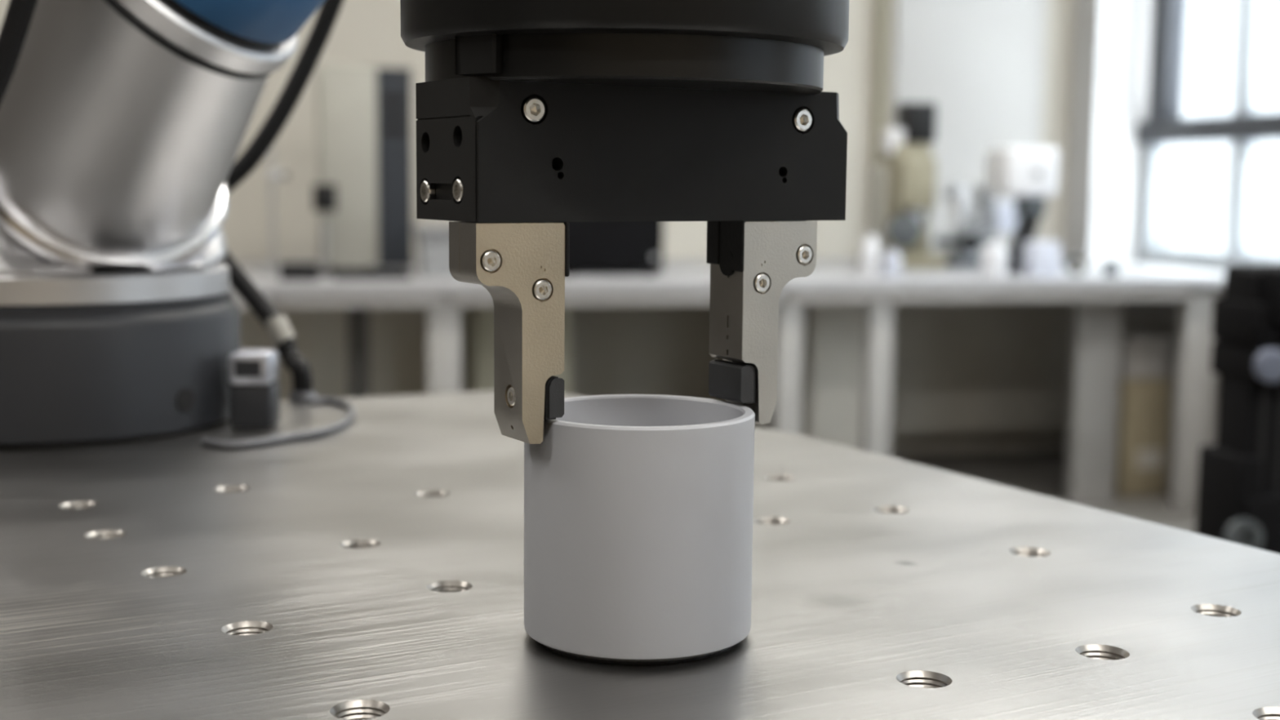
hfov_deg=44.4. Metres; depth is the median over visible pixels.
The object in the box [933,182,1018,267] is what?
microscope
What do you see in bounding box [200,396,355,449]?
cable
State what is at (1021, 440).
shelf
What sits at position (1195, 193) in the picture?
window pane
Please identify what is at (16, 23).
cable
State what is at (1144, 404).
cardboard box
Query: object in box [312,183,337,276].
stand
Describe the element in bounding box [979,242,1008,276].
jar
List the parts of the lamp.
post, arm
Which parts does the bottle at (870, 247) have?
lid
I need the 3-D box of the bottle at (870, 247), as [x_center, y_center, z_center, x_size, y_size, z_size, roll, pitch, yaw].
[0.764,-0.345,5.198,0.064,0.133,0.064,-1,7,-13]
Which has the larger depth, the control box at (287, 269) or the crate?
the crate
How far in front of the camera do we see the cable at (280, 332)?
0.84 m
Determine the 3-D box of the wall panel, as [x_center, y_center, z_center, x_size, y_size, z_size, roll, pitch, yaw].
[1.338,-1.673,6.296,0.644,2.450,0.030,-1,7,-13]
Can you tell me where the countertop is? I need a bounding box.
[229,258,1224,294]
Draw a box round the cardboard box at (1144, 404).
[1114,377,1172,496]
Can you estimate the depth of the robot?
0.68 m
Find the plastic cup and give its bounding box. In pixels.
[524,394,755,665]
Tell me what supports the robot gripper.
attached to the robot
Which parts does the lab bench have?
panel, leg, panel, leg, leg, leg, panel, leg, leg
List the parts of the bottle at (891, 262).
lid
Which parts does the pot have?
lid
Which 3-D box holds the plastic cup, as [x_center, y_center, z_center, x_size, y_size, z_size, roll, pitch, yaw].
[0.000,0.043,0.409,0.060,0.060,0.060,1,7,0]
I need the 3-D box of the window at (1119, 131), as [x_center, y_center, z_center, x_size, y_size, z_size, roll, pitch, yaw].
[2.176,-1.363,5.288,0.290,2.220,2.000,-1,7,-13]
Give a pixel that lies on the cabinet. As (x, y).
(364, 112)
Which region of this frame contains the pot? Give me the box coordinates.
[1102,260,1119,275]
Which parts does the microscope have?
focus knob, arm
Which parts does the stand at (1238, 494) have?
silver knob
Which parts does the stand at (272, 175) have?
rod, clamp knob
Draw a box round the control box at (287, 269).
[279,261,319,280]
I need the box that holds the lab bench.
[229,258,1224,512]
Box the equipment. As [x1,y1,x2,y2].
[857,102,946,270]
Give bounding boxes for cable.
[0,0,38,105]
[200,396,355,449]
[222,0,344,401]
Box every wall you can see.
[0,0,1074,429]
[1057,0,1223,488]
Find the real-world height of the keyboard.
0.028 m
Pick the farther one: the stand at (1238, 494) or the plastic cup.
the stand at (1238, 494)
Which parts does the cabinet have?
panel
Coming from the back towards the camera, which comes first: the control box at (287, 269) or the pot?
the pot
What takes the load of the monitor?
on the lab bench
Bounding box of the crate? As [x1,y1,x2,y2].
[1119,332,1173,378]
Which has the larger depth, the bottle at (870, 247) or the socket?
the bottle at (870, 247)
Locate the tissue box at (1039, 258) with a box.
[1021,240,1061,276]
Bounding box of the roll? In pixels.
[1065,254,1087,275]
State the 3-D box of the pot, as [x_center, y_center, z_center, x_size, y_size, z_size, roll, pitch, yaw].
[1.609,-0.314,5.356,0.052,0.051,0.052,-1,7,-13]
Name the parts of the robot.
mounting plate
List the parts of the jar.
lid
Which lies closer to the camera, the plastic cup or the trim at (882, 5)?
the plastic cup
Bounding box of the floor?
[889,449,1195,533]
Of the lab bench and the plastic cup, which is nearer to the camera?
the plastic cup
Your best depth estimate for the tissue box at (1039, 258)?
5.26 m
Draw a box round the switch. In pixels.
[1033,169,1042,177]
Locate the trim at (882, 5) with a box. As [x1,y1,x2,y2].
[872,0,888,164]
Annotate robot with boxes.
[0,0,324,448]
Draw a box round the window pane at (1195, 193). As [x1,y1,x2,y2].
[1159,0,1279,256]
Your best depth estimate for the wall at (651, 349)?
6.18 m
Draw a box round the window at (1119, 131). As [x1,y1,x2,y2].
[1088,0,1279,275]
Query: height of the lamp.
0.433 m
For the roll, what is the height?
0.070 m
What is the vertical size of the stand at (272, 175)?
0.400 m
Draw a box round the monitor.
[568,221,663,275]
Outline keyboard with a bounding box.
[332,268,410,279]
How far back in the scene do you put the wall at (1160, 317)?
6.34 m
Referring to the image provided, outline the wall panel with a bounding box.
[891,0,1046,248]
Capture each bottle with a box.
[860,235,880,276]
[882,249,901,277]
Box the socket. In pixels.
[234,360,261,376]
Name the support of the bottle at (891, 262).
on the lab bench
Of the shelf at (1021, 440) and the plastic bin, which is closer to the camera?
the plastic bin
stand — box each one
[253,147,288,273]
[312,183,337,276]
[1195,264,1279,554]
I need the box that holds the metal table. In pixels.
[0,390,1279,719]
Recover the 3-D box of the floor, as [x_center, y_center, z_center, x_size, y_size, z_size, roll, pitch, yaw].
[-0.290,1.002,1.496,6.870,0.100,9.200,-1,7,-13]
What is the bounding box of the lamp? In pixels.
[985,146,1058,274]
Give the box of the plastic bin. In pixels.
[411,224,453,278]
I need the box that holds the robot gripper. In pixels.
[400,0,848,444]
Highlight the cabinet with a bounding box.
[316,64,412,271]
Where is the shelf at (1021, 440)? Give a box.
[889,429,1057,455]

